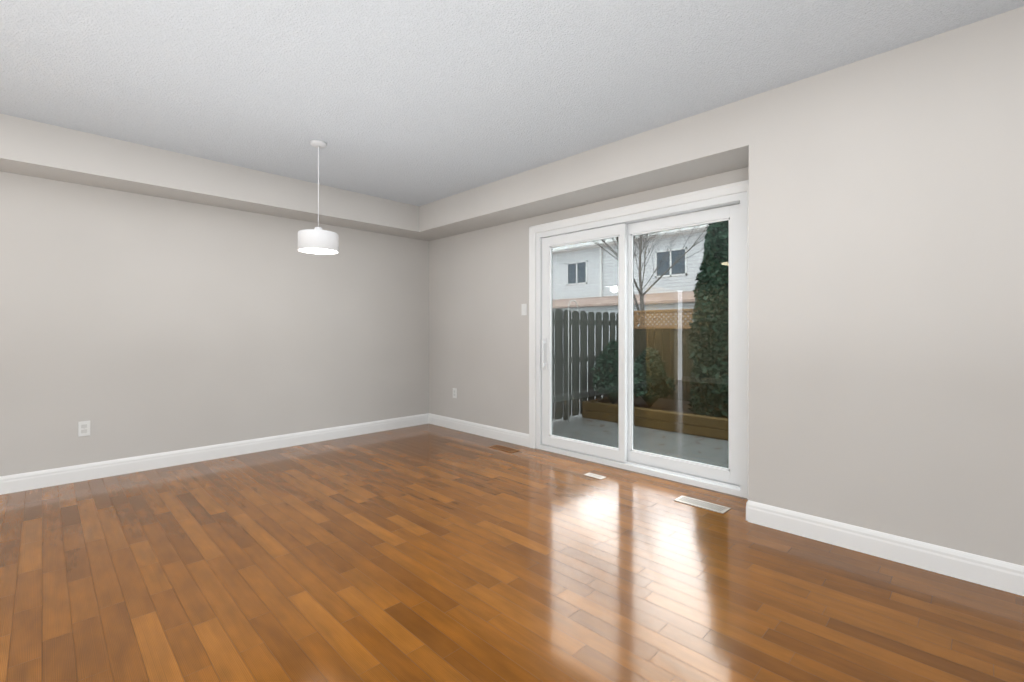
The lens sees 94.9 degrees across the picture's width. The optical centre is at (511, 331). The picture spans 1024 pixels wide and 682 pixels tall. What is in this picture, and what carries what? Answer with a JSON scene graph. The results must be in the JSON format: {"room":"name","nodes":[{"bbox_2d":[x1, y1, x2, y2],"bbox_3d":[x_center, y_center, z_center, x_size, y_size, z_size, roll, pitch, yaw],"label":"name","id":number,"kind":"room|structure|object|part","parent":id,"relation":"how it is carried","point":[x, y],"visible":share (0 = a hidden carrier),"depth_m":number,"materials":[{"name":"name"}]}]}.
{"room":"empty living room","nodes":[
{"label":"empty living room","id":0,"kind":"room"},
{"bbox_2d":[0,171,428,475],"bbox_3d":[-2.871,-0.135,4.200,5.380,2.570,0.200,0,0,-45],"label":"wall","id":1,"kind":"structure","parent":0,"point":[133,324],"depth_m":4.08,"materials":[{"name":"paint"}]},
{"bbox_2d":[78,421,89,436],"bbox_3d":[-3.299,0.750,3.624,0.070,0.115,0.008,0,0,-45],"label":"outlet","id":2,"kind":"object","parent":1,"relation":"attached to","point":[80,434],"depth_m":3.62,"materials":[{"name":"white plastic"}]},
{"bbox_3d":[-3.297,0.750,3.623,0.033,0.066,0.004,0,0,-45],"label":"outlet left wall receptacle","id":3,"kind":"part","parent":2,"relation":"part of","materials":[{"name":"white plastic"}]},
{"bbox_2d":[0,413,427,494],"bbox_3d":[-2.865,1.087,4.053,5.180,0.126,0.016,0,0,-45],"label":"baseboard","id":4,"kind":"structure","parent":1,"relation":"attached to","point":[13,483],"depth_m":4.08,"materials":[{"name":"white wood"}]},
{"bbox_2d":[0,97,748,240],"bbox_3d":[-2.075,-1.275,2.097,6.830,0.290,3.900,0,0,-45],"label":"ceiling soffit","id":5,"kind":"structure","parent":0,"point":[40,150],"depth_m":3.72,"materials":[{"name":"paint"}]},
{"bbox_2d":[0,424,1023,681],"bbox_3d":[-0.798,1.180,0.687,7.042,0.060,8.100,0,0,-45],"label":"floor","id":6,"kind":"structure","parent":0,"point":[428,552],"depth_m":2.13,"materials":[{"name":"brown wood"}]},
{"bbox_2d":[489,445,519,452],"bbox_3d":[-0.078,1.147,4.603,0.115,0.005,0.320,0,0,-45],"label":"floor vent","id":7,"kind":"object","parent":6,"relation":"in","point":[504,448],"visible":1,"depth_m":4.60,"materials":[{"name":"brown wood"}]},
{"bbox_2d":[584,473,605,479],"bbox_3d":[0.658,1.147,3.727,0.075,0.005,0.165,0,0,-45],"label":"floor vent","id":8,"kind":"object","parent":6,"relation":"in","point":[600,477],"visible":1,"depth_m":3.72,"materials":[{"name":"white metal"}]},
{"bbox_2d":[674,496,730,513],"bbox_3d":[1.259,1.147,3.118,0.125,0.005,0.330,0,0,-45],"label":"floor vent","id":9,"kind":"object","parent":6,"relation":"in","point":[704,504],"visible":1,"depth_m":3.11,"materials":[{"name":"white metal"}]},
{"bbox_2d":[0,0,1023,205],"bbox_3d":[-1.651,-1.520,1.672,7.230,0.200,10.700,0,0,-45],"label":"ceiling","id":10,"kind":"structure","parent":0,"point":[418,102],"depth_m":2.56,"materials":[{"name":"white paint"}]},
{"bbox_2d":[298,140,338,253],"bbox_3d":[-1.457,-1.011,3.535,0.285,0.818,0.285,0,0,-45],"label":"pendant lamp","id":11,"kind":"object","parent":10,"relation":"hanging from","point":[318,240],"visible":1,"depth_m":3.45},
{"bbox_2d":[298,245,337,252],"bbox_3d":[-1.457,-0.617,3.535,0.277,0.006,0.277,0,0,-45],"label":"diffuser","id":12,"kind":"object","parent":11,"relation":"attached to","point":[302,248],"depth_m":3.50,"materials":[{"name":"white plastic"}]},
{"bbox_3d":[-1.457,-0.691,3.535,0.285,0.178,0.285,0,0,-45],"label":"lamp shade","id":13,"kind":"part","parent":11,"relation":"part of","materials":[{"name":"white fabric"}]},
{"bbox_3d":[-1.457,-1.087,3.535,0.006,0.625,0.006,0,0,-45],"label":"cord","id":14,"kind":"part","parent":11,"relation":"part of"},
{"bbox_2d":[429,167,746,433],"bbox_3d":[0.361,-0.135,4.632,0.200,2.570,3.760,0,0,-45],"label":"wall","id":15,"kind":"structure","parent":0,"point":[478,324],"depth_m":5.12,"materials":[{"name":"paint"}]},
{"bbox_2d":[453,388,456,397],"bbox_3d":[-0.674,0.725,5.520,0.006,0.115,0.070,0,0,-45],"label":"outlet","id":16,"kind":"object","parent":15,"relation":"attached to","point":[455,393],"visible":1,"depth_m":5.50,"materials":[{"name":"white plastic"}]},
{"bbox_2d":[428,413,528,446],"bbox_3d":[-0.426,1.087,5.266,0.016,0.126,1.710,0,0,-45],"label":"baseboard","id":17,"kind":"structure","parent":15,"relation":"attached to","point":[505,435],"depth_m":5.17,"materials":[{"name":"white wood"}]},
{"bbox_2d":[521,304,526,314],"bbox_3d":[0.122,-0.220,4.725,0.006,0.115,0.070,0,0,-45],"label":"light switch","id":18,"kind":"object","parent":15,"relation":"attached to","point":[522,305],"visible":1,"depth_m":4.72,"materials":[{"name":"white plastic"}]},
{"bbox_2d":[551,237,618,447],"bbox_3d":[0.649,0.095,4.274,0.006,1.831,0.777,0,0,-45],"label":"glass window","id":19,"kind":"structure","parent":15,"relation":"in","point":[585,341],"depth_m":4.25,"materials":[{"name":"clear glass"}]},
{"bbox_2d":[529,180,748,499],"bbox_3d":[0.979,0.058,3.977,0.191,2.185,2.100,0,0,-45],"label":"door frame","id":20,"kind":"structure","parent":15,"relation":"attached to","point":[732,209],"depth_m":3.91,"materials":[{"name":"white plastic"}]},
{"bbox_3d":[0.339,0.215,4.584,0.134,0.310,0.036,0,0,-45],"label":"handle","id":21,"kind":"part","parent":20,"relation":"part of","materials":[{"name":"white plastic"}]},
{"bbox_3d":[0.635,0.095,4.288,0.042,2.011,0.927,0,0,-45],"label":"sliding panel frame","id":22,"kind":"part","parent":20,"relation":"part of","materials":[{"name":"white plastic"}]},
{"bbox_3d":[1.316,0.095,3.683,0.042,2.011,0.962,0,0,-45],"label":"fixed panel frame","id":23,"kind":"part","parent":20,"relation":"part of","materials":[{"name":"white plastic"}]},
{"bbox_2d":[633,220,728,468],"bbox_3d":[1.302,0.095,3.697,0.006,1.831,0.812,0,0,-45],"label":"glass window","id":24,"kind":"structure","parent":15,"relation":"in","point":[680,343],"depth_m":3.67,"materials":[{"name":"clear glass"}]},
{"bbox_2d":[749,6,1023,565],"bbox_3d":[2.991,-0.135,1.718,0.600,2.570,3.800,0,0,-45],"label":"wall","id":25,"kind":"structure","parent":0,"point":[886,292],"depth_m":2.35,"materials":[{"name":"paint"}]},
{"bbox_2d":[746,500,1023,595],"bbox_3d":[2.757,1.087,1.517,0.016,0.126,3.786,0,0,-45],"label":"baseboard","id":26,"kind":"structure","parent":25,"relation":"attached to","point":[989,572],"depth_m":2.35,"materials":[{"name":"white wood"}]}
]}

